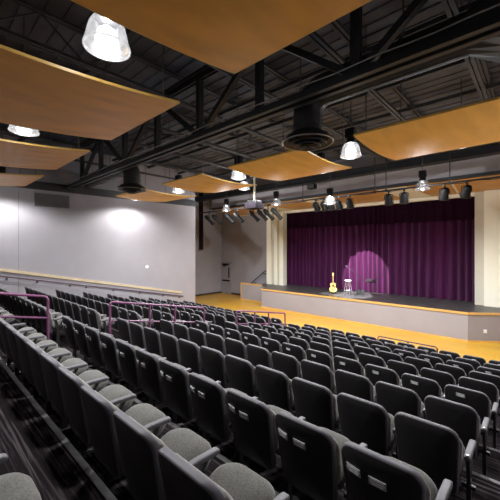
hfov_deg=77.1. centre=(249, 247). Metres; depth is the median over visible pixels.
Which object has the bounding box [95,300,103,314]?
seat
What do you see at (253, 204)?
projector
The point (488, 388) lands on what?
seat
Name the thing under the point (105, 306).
seat
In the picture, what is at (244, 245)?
wall
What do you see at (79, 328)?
seat
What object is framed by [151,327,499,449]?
tier
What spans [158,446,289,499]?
seat
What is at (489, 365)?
seat
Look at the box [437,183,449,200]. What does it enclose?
spotlight
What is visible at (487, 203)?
column
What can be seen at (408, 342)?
guard rail
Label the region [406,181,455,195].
board
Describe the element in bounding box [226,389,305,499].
seat
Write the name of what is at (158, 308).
seat
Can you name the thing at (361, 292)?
stage monitor
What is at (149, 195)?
reflector
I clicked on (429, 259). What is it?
stage curtain
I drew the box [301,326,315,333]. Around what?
seat
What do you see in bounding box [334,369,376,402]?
seat
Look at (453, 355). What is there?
seat
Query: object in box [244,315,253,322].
seat
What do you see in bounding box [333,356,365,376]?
seat
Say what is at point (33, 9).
joist
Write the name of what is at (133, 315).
seat
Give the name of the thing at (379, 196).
board
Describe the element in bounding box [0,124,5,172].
lamp
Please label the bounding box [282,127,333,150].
diffuser
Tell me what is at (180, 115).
joist
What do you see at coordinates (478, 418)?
cushion
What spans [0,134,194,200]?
wall
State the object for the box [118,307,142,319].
seat
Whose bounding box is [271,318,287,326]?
seat
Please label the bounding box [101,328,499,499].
tier
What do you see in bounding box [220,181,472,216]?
ceiling
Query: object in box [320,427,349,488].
seat cushion
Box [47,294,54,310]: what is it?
seat
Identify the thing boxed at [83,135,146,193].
air duct
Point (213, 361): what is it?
seat
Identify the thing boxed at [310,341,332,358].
seat
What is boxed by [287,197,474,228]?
valance
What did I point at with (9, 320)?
seat cushion
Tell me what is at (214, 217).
spotlight
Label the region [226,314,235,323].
seat
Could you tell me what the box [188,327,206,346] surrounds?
seat
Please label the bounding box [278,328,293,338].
seat
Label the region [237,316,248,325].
seat
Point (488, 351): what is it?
floor
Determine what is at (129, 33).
roof purlin
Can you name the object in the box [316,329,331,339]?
seat
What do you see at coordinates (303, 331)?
seat
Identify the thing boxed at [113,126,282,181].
joist
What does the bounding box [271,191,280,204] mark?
lamp
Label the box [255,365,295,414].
seat
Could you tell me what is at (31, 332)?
seat cushion
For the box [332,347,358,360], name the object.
seat
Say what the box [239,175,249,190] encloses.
lamp
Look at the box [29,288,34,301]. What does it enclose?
seat
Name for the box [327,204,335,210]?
spotlight
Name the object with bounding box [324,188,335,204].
lamp
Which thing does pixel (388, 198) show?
spotlight
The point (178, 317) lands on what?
seat
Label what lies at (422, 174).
lamp
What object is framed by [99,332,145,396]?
seat
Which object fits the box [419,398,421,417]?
cushion
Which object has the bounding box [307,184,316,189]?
ceiling speaker
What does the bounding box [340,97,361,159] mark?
lamp
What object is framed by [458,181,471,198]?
spotlight
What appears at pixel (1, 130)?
joist
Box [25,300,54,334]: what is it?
seat
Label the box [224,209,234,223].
spotlight
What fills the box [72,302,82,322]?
seat
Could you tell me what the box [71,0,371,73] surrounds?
reflector
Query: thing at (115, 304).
seat
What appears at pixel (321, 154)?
lamp
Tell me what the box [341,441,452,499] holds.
seat
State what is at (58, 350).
seat cushion
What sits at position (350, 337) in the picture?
seat
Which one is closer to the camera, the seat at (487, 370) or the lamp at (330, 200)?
the seat at (487, 370)
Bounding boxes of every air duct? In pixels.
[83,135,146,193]
[282,0,499,150]
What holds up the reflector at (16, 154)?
hanging from the ceiling at (379, 16)
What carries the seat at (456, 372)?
on the tier
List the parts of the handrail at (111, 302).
post, post, rail, rail, post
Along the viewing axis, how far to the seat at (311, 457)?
2.14 m
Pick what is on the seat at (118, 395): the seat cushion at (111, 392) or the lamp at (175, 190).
the seat cushion at (111, 392)
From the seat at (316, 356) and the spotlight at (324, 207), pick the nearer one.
the seat at (316, 356)
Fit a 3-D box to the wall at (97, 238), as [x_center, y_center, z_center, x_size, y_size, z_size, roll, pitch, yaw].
[-8.287,0.681,13.562,13.918,6.180,0.300,0,0,-44]
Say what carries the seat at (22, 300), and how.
on the tier at (275, 476)
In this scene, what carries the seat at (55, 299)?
on the tier at (487, 488)
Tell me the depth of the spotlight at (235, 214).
18.25 m
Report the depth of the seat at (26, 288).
11.01 m
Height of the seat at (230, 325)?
0.866 m
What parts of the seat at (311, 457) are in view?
label plate, label plate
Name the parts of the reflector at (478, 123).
hanger rod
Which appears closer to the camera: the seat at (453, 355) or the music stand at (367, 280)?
the seat at (453, 355)
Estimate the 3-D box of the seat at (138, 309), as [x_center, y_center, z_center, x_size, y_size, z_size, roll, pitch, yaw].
[-3.268,2.192,9.789,0.554,0.866,0.539,0,0,43]
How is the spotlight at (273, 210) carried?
hanging from the pipe
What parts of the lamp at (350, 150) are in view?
hanger rod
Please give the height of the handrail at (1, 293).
1.236 m
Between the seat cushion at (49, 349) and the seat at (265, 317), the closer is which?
the seat cushion at (49, 349)
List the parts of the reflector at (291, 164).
hanger rod, hanger rod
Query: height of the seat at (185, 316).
0.866 m
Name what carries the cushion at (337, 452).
on the seat at (311, 457)
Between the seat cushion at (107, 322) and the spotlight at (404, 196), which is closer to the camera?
the seat cushion at (107, 322)
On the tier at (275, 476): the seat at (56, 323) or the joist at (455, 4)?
the seat at (56, 323)
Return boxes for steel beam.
[195,143,499,202]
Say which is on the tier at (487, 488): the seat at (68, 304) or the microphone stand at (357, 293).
the seat at (68, 304)
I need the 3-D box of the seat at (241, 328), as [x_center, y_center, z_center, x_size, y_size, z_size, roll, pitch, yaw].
[0.051,2.382,8.039,0.554,0.866,0.539,0,0,43]
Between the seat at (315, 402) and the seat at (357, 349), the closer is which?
the seat at (315, 402)
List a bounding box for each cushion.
[0,472,41,499]
[2,314,14,322]
[18,327,36,336]
[27,333,46,343]
[35,340,57,352]
[47,348,71,362]
[49,310,52,326]
[52,316,67,328]
[61,358,87,375]
[78,370,108,391]
[94,390,119,410]
[98,312,101,327]
[98,384,133,411]
[101,317,113,328]
[125,403,165,436]
[129,416,165,447]
[161,428,210,469]
[176,453,232,499]
[209,463,275,499]
[223,388,230,424]
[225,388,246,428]
[253,366,257,391]
[267,405,291,453]
[271,410,277,450]
[289,379,292,405]
[298,361,300,377]
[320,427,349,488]
[332,372,334,392]
[332,393,336,423]
[333,394,339,426]
[334,439,340,483]
[371,383,373,401]
[386,456,437,499]
[388,413,394,449]
[388,414,390,444]
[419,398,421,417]
[421,401,424,418]
[425,482,430,499]
[459,439,462,473]
[459,446,464,477]
[477,415,479,441]
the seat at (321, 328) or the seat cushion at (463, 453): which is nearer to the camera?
the seat cushion at (463, 453)
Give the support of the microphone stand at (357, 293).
on the floor at (445, 304)
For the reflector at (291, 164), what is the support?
hanging from the ceiling at (379, 16)
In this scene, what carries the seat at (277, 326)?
on the tier
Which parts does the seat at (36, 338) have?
armrest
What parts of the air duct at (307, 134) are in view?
hanger rod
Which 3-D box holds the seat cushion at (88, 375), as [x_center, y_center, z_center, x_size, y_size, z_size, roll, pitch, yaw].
[-1.635,1.375,3.138,0.444,0.197,0.355,0,0,43]
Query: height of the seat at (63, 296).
0.866 m
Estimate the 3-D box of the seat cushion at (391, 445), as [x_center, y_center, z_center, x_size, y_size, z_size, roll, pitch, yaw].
[1.234,1.755,3.120,0.444,0.197,0.355,0,0,43]
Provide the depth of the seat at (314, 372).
4.26 m
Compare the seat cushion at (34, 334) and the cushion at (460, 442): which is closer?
the cushion at (460, 442)
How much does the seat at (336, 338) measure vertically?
0.866 m
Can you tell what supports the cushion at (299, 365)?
on the seat at (287, 364)
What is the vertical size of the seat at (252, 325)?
0.866 m
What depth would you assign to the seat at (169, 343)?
4.97 m
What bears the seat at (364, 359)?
on the tier at (498, 417)
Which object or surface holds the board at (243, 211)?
attached to the ceiling at (413, 193)
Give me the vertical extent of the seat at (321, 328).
0.866 m
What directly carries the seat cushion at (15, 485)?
on the seat at (15, 485)
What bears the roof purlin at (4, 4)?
attached to the wall
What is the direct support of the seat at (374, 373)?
on the tier at (490, 433)
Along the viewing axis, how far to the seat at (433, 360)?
6.75 m
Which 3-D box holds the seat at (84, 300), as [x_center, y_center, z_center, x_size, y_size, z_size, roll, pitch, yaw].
[-5.095,2.002,10.154,0.554,0.866,0.539,0,0,43]
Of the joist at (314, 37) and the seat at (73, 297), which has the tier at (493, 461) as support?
the seat at (73, 297)
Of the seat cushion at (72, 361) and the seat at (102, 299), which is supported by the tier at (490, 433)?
the seat at (102, 299)
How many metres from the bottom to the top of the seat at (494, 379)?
0.866 m
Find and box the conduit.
[66,3,499,183]
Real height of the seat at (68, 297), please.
0.866 m
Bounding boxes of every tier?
[0,318,279,499]
[3,306,346,499]
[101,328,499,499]
[111,325,499,481]
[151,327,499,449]
[489,414,499,429]
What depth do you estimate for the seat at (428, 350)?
8.53 m
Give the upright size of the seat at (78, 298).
0.866 m
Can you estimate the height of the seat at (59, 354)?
0.866 m
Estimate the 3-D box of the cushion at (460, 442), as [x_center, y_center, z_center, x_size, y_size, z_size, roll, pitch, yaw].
[1.463,1.630,2.586,0.486,0.398,0.125,0,0,43]
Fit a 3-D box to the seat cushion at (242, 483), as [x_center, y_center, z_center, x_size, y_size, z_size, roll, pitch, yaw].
[-0.079,1.375,1.698,0.444,0.197,0.355,0,0,43]
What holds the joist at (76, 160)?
attached to the wall at (244, 245)
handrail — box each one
[0,275,182,297]
[0,292,48,339]
[109,301,204,334]
[236,310,285,325]
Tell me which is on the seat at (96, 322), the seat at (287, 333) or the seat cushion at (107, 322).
the seat cushion at (107, 322)
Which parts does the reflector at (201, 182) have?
hanger rod, hanger rod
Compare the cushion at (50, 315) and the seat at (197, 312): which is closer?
the cushion at (50, 315)
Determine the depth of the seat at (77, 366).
3.22 m
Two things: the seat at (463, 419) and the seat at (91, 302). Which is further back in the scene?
the seat at (91, 302)
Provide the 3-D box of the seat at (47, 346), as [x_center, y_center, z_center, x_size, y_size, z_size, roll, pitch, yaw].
[-2.843,1.432,4.125,0.554,0.866,0.539,0,0,43]
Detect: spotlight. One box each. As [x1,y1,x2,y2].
[205,212,213,224]
[212,211,221,224]
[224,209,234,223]
[233,208,243,222]
[248,210,259,221]
[256,210,267,220]
[263,205,274,220]
[271,205,282,219]
[312,199,320,211]
[320,198,327,211]
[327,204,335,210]
[335,196,343,209]
[346,195,354,208]
[384,190,393,205]
[399,188,408,203]
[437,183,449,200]
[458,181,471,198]
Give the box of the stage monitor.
[356,290,363,294]
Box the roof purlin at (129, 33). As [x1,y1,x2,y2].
[17,29,135,141]
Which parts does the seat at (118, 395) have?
armrest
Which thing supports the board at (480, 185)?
attached to the ceiling at (413, 193)
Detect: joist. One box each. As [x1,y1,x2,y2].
[0,0,353,170]
[0,124,256,186]
[0,127,240,190]
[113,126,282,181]
[141,111,312,176]
[199,60,389,163]
[305,19,440,154]
[441,0,499,143]
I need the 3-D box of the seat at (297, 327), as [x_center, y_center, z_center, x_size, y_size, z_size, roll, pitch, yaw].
[1.608,2.952,10.555,0.620,0.866,0.539,0,0,43]
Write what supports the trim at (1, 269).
attached to the wall at (97, 238)
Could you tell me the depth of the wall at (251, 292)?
21.14 m
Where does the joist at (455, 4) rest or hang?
attached to the wall at (244, 245)
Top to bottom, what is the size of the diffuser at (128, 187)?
0.325 m
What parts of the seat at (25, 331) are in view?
armrest, armrest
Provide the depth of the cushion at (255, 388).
3.86 m
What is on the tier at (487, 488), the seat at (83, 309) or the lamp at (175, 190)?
the seat at (83, 309)
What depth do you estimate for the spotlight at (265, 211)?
16.73 m
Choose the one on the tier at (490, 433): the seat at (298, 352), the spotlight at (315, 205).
the seat at (298, 352)
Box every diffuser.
[116,182,146,193]
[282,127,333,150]
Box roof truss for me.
[65,0,499,189]
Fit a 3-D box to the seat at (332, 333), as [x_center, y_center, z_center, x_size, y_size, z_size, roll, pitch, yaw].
[2.797,2.952,9.450,0.554,0.866,0.539,0,0,43]
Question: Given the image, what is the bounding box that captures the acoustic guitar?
[329,273,336,291]
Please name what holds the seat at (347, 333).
on the floor at (488, 351)
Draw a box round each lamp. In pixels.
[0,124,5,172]
[8,16,39,136]
[82,13,130,61]
[172,136,184,193]
[222,174,230,210]
[231,110,245,179]
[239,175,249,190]
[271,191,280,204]
[317,152,324,173]
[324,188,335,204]
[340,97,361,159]
[415,155,428,190]
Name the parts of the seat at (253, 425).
label plate, label plate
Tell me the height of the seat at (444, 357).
0.866 m
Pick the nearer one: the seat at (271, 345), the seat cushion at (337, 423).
the seat cushion at (337, 423)
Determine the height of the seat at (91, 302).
0.866 m
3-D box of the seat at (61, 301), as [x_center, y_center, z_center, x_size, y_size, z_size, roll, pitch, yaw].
[-4.971,1.812,8.725,0.554,0.866,0.539,0,0,43]
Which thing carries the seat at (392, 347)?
on the tier
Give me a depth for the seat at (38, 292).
9.94 m
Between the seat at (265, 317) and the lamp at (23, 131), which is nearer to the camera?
the lamp at (23, 131)
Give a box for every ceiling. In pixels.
[0,0,499,180]
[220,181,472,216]
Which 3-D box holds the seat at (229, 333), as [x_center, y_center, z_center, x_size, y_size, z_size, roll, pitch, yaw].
[-0.223,2.192,6.962,0.554,0.866,0.557,0,0,43]
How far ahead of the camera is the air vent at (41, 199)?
13.23 m
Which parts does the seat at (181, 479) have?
armrest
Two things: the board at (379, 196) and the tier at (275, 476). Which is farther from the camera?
the board at (379, 196)
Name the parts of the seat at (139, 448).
armrest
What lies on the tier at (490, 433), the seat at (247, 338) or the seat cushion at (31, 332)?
the seat at (247, 338)
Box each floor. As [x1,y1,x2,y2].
[0,358,116,499]
[195,293,499,362]
[261,283,499,312]
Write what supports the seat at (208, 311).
on the tier
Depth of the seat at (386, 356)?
6.43 m
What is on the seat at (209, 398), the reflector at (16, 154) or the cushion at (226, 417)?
the cushion at (226, 417)
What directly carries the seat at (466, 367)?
on the tier
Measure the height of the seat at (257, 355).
0.866 m
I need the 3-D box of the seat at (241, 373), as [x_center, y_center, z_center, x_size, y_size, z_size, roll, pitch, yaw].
[0.028,1.812,4.109,0.554,0.866,0.539,0,0,43]
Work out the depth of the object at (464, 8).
7.70 m
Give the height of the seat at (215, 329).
0.866 m
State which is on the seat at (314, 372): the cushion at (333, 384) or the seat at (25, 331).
the cushion at (333, 384)
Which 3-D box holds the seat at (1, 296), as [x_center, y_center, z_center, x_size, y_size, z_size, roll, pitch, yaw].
[-7.192,1.622,9.445,0.554,0.866,0.557,0,0,43]
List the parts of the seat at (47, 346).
armrest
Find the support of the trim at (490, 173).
attached to the wall at (488, 163)
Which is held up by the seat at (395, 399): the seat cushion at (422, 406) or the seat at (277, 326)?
the seat cushion at (422, 406)
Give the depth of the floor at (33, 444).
2.59 m
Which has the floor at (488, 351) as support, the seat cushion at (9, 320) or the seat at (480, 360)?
the seat at (480, 360)
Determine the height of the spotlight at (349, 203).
0.618 m
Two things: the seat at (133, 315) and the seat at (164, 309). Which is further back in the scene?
the seat at (164, 309)
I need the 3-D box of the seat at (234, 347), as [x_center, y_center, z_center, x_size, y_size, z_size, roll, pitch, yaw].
[-0.093,2.002,5.540,0.554,0.866,0.539,0,0,43]
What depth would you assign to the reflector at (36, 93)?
4.52 m
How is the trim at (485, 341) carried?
attached to the wall at (461, 326)
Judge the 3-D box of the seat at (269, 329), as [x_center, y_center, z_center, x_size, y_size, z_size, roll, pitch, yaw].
[0.699,2.572,8.742,0.554,0.866,0.557,0,0,43]
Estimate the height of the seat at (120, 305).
0.866 m
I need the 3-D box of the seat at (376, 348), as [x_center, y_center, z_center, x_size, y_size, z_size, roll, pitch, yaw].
[3.301,2.762,7.653,0.554,0.866,0.557,0,0,43]
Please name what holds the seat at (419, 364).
on the tier
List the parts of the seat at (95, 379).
armrest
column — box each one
[267,211,286,285]
[475,189,499,307]
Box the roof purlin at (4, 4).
[0,0,11,25]
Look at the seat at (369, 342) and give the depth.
8.57 m
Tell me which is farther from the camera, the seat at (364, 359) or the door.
the door
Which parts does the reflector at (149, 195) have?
hanger rod, hanger rod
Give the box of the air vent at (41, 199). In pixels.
[35,193,68,207]
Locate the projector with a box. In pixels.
[245,176,263,209]
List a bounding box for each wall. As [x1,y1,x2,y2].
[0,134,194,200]
[0,186,194,302]
[195,192,221,294]
[212,142,499,207]
[222,212,266,293]
[241,284,261,301]
[262,283,499,340]
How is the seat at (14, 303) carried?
on the tier at (275, 476)
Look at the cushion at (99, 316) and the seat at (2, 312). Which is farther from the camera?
the cushion at (99, 316)
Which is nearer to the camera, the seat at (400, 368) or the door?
the seat at (400, 368)
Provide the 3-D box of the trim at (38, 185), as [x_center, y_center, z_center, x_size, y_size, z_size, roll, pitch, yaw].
[-8.251,-2.569,13.528,13.924,0.320,0.399,0,0,-44]
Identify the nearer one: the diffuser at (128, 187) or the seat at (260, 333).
the seat at (260, 333)
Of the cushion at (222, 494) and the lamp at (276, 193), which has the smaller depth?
the cushion at (222, 494)
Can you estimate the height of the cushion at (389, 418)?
0.398 m
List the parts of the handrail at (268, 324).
rail, rail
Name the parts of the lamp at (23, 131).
hanger rod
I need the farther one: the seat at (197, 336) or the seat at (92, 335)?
the seat at (197, 336)
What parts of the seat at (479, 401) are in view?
label plate, armrest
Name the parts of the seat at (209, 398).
label plate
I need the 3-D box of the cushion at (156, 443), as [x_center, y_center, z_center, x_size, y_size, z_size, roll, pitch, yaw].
[-0.629,1.250,1.883,0.486,0.398,0.125,0,0,43]
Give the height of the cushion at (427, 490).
0.398 m
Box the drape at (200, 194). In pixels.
[199,193,202,249]
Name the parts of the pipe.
hanger rod, hanger rod, hanger rod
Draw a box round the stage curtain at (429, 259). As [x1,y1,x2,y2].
[287,219,474,302]
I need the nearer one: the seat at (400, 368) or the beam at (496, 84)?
the seat at (400, 368)
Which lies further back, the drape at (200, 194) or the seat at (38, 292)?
the drape at (200, 194)
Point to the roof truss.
(488, 27)
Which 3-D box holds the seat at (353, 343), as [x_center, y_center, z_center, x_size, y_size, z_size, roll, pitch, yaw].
[2.912,2.762,8.012,0.554,0.866,0.557,0,0,43]
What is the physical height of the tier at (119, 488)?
1.912 m
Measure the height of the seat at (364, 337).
0.866 m
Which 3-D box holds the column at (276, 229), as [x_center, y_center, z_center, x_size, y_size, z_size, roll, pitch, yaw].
[1.780,0.016,21.088,1.400,4.870,0.400,0,0,43]
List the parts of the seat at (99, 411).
armrest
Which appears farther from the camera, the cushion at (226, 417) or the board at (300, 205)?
the board at (300, 205)
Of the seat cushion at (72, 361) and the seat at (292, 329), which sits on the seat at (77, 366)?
the seat cushion at (72, 361)
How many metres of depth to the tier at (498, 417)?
5.04 m
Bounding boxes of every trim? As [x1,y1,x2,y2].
[0,268,181,292]
[11,181,195,206]
[211,170,499,209]
[240,283,261,302]
[261,289,499,314]
[261,306,499,342]
[285,192,474,213]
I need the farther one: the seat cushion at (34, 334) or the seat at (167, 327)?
the seat at (167, 327)
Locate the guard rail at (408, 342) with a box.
[377,336,437,352]
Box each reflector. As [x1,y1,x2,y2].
[0,44,179,139]
[0,65,89,169]
[0,136,43,185]
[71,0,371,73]
[115,133,196,201]
[162,122,256,192]
[228,58,351,180]
[353,26,499,159]
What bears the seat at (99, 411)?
on the tier at (119, 488)
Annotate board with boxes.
[219,206,256,215]
[264,200,320,209]
[317,190,399,203]
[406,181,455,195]
[452,175,499,193]
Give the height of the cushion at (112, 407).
0.398 m
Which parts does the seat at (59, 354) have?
armrest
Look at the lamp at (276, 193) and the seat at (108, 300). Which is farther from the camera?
the lamp at (276, 193)
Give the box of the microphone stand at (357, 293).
[345,265,362,295]
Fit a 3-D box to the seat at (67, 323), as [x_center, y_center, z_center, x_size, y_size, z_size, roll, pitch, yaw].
[-2.991,1.622,5.575,0.620,0.866,0.544,0,0,43]
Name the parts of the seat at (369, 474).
label plate, label plate, armrest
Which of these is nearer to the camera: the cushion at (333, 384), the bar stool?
the cushion at (333, 384)
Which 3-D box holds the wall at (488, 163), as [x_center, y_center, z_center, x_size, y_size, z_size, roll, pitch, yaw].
[4.116,-3.619,16.174,18.500,1.620,0.150,0,0,43]
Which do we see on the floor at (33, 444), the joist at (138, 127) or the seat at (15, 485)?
the seat at (15, 485)
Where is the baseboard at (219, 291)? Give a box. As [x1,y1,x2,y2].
[195,291,221,295]
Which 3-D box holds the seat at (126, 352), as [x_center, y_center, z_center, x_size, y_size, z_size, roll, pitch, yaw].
[-1.402,1.622,4.116,0.570,0.866,0.568,0,0,43]
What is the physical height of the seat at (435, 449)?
0.866 m
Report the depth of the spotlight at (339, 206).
13.95 m
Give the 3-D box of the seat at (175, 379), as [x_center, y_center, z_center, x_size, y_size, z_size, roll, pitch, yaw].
[-0.627,1.622,3.393,0.570,0.866,0.568,0,0,43]
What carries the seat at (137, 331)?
on the tier at (487, 488)
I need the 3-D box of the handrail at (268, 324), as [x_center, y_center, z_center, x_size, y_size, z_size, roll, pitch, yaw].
[0.432,2.642,10.491,0.110,1.486,2.590,0,0,43]
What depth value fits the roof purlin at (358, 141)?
13.39 m
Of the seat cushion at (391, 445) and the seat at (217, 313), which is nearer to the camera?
the seat cushion at (391, 445)
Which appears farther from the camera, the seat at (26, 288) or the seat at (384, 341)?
the seat at (26, 288)
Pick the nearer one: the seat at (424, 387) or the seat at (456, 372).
the seat at (424, 387)
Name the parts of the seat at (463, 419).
armrest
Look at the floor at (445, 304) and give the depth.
14.94 m
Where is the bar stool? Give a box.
[343,280,352,295]
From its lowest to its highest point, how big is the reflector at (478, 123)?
2.242 m
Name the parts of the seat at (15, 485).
armrest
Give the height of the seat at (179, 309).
0.866 m
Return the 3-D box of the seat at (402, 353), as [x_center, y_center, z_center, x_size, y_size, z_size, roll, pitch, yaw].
[3.691,2.762,7.294,0.554,0.866,0.557,0,0,43]
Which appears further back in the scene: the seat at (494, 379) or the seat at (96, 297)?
the seat at (96, 297)
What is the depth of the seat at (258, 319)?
11.34 m
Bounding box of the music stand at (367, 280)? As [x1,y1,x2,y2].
[365,279,375,295]
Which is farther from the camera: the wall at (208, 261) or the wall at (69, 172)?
the wall at (208, 261)
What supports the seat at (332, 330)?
on the floor at (488, 351)
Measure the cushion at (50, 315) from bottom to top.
0.398 m
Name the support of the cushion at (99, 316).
on the seat at (96, 322)
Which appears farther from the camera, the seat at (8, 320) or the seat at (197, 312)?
the seat at (197, 312)
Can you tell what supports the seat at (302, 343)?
on the tier at (498, 417)
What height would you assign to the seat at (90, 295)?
0.866 m
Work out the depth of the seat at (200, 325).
7.46 m
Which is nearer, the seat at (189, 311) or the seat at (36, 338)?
the seat at (36, 338)
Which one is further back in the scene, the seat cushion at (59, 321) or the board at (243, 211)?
the board at (243, 211)
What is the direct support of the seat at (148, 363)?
on the tier at (275, 476)
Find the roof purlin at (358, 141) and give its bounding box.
[212,140,360,176]
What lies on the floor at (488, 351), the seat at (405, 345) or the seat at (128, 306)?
the seat at (405, 345)
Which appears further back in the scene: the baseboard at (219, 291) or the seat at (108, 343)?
the baseboard at (219, 291)
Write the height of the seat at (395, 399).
0.866 m
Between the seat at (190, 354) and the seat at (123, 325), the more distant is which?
the seat at (123, 325)
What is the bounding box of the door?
[222,262,230,293]
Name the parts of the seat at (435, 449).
armrest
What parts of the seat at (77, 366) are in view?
armrest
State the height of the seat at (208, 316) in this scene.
0.866 m
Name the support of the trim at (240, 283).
attached to the wall at (251, 292)
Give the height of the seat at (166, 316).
0.866 m
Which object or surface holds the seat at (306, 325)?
on the floor at (488, 351)
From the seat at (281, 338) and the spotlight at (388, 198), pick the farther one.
the spotlight at (388, 198)
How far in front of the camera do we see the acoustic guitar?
16.78 m
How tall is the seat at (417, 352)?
0.866 m
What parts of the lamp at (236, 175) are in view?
hanger rod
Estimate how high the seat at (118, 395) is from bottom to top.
0.866 m
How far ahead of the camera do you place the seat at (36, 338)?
4.30 m
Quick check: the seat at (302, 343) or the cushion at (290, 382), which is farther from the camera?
the seat at (302, 343)
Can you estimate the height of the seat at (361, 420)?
0.866 m
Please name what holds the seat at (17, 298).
on the tier at (275, 476)
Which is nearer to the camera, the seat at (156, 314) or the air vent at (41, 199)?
the seat at (156, 314)
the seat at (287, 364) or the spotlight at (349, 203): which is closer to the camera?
the seat at (287, 364)
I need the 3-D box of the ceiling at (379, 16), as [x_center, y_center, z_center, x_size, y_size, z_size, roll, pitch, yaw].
[-0.673,-4.519,12.315,20.900,0.220,22.980,0,0,43]
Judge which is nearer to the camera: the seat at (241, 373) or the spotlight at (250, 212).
the seat at (241, 373)
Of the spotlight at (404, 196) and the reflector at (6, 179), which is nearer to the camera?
the reflector at (6, 179)
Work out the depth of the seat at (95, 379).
2.86 m
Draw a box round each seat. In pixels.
[0,288,21,313]
[0,310,8,315]
[0,314,14,350]
[0,318,36,374]
[0,319,46,384]
[0,453,41,499]
[2,289,25,319]
[5,325,57,397]
[6,291,30,322]
[10,296,35,325]
[15,296,41,326]
[15,332,71,412]
[20,297,44,332]
[25,287,30,299]
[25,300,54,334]
[25,341,87,431]
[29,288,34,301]
[32,302,62,342]
[33,289,39,303]
[37,291,43,305]
[38,305,69,347]
[40,352,108,454]
[42,292,49,308]
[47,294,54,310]
[52,296,60,312]
[56,289,60,297]
[58,298,66,315]
[58,366,135,484]
[60,291,65,299]
[62,316,99,366]
[64,300,74,320]
[65,292,71,301]
[70,294,76,302]
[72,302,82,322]
[73,320,112,374]
[76,295,82,304]
[79,305,106,326]
[80,385,170,478]
[81,297,88,307]
[85,326,127,384]
[87,308,115,332]
[88,293,93,299]
[88,299,95,309]
[93,294,99,300]
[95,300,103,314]
[99,296,105,302]
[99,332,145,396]
[102,303,117,329]
[105,297,111,304]
[111,299,118,307]
[111,305,119,325]
[113,410,219,499]
[116,340,166,409]
[117,318,132,344]
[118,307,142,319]
[119,301,126,308]
[126,304,134,310]
[128,310,153,327]
[129,322,146,350]
[134,305,143,318]
[135,348,190,426]
[142,307,158,331]
[143,327,162,357]
[152,309,161,329]
[153,306,161,312]
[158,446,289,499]
[159,359,220,445]
[160,319,174,335]
[160,332,181,364]
[161,307,170,313]
[161,312,184,324]
[170,309,180,319]
[173,323,189,340]
[177,307,185,311]
[178,338,203,374]
[180,311,191,328]
[185,308,194,313]
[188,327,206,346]
[189,372,257,468]
[190,313,211,328]
[194,310,202,318]
[195,320,209,333]
[200,346,228,388]
[205,312,215,324]
[205,332,226,355]
[206,310,215,315]
[209,324,224,338]
[215,315,234,328]
[216,312,225,317]
[224,321,238,330]
[224,328,241,341]
[225,338,247,360]
[225,354,258,396]
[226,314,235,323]
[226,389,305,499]
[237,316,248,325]
[238,325,253,334]
[241,332,260,346]
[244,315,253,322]
[246,344,272,368]
[249,322,262,329]
[253,328,270,339]
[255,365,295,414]
[256,317,269,326]
[261,316,271,322]
[261,337,282,353]
[263,325,277,333]
[270,323,282,330]
[270,332,288,344]
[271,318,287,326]
[271,351,302,379]
[275,411,367,499]
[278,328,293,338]
[282,342,306,363]
[283,326,297,333]
[288,323,300,329]
[289,336,309,351]
[292,377,340,433]
[294,332,311,344]
[298,329,313,337]
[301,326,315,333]
[301,359,336,394]
[304,324,316,330]
[306,349,334,372]
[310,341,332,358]
[312,336,332,351]
[314,332,331,343]
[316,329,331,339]
[317,326,330,333]
[331,329,344,334]
[331,332,346,338]
[331,336,349,343]
[332,340,353,350]
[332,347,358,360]
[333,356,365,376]
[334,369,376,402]
[337,393,397,458]
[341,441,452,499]
[346,332,359,338]
[348,335,364,341]
[350,340,369,349]
[353,345,376,356]
[358,353,387,368]
[362,335,377,341]
[365,364,401,386]
[366,339,383,347]
[371,344,391,355]
[375,381,425,419]
[378,350,402,364]
[379,338,395,345]
[385,343,404,352]
[387,360,420,378]
[393,349,416,362]
[394,412,476,499]
[397,342,414,350]
[401,373,444,402]
[405,356,432,374]
[406,347,427,357]
[417,346,436,354]
[418,354,443,369]
[420,367,458,393]
[424,395,489,475]
[430,352,452,363]
[435,363,466,384]
[439,350,459,360]
[444,384,498,448]
[446,360,474,376]
[455,357,480,370]
[458,376,499,419]
[463,355,485,365]
[469,371,499,407]
[477,366,499,376]
[483,363,499,369]
[489,360,499,364]
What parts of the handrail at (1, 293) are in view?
rail, rail, post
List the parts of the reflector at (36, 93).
hanger rod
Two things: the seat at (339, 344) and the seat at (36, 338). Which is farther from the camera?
the seat at (339, 344)
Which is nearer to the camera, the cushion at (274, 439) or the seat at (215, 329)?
the cushion at (274, 439)
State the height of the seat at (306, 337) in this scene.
0.866 m
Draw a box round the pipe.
[199,151,499,213]
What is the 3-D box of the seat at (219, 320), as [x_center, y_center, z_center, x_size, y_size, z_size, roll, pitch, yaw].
[-0.790,2.572,10.129,0.554,0.866,0.539,0,0,43]
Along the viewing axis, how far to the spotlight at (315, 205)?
14.72 m
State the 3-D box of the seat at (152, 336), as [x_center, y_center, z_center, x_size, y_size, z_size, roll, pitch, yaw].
[-1.528,1.812,5.549,0.554,0.866,0.539,0,0,43]
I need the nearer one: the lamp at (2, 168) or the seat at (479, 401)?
the seat at (479, 401)
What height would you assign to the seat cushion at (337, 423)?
0.197 m
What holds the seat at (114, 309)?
on the tier at (493, 461)
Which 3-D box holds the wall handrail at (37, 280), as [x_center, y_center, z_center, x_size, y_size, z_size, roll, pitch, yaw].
[-8.367,1.438,13.199,12.865,2.712,0.122,0,0,-44]

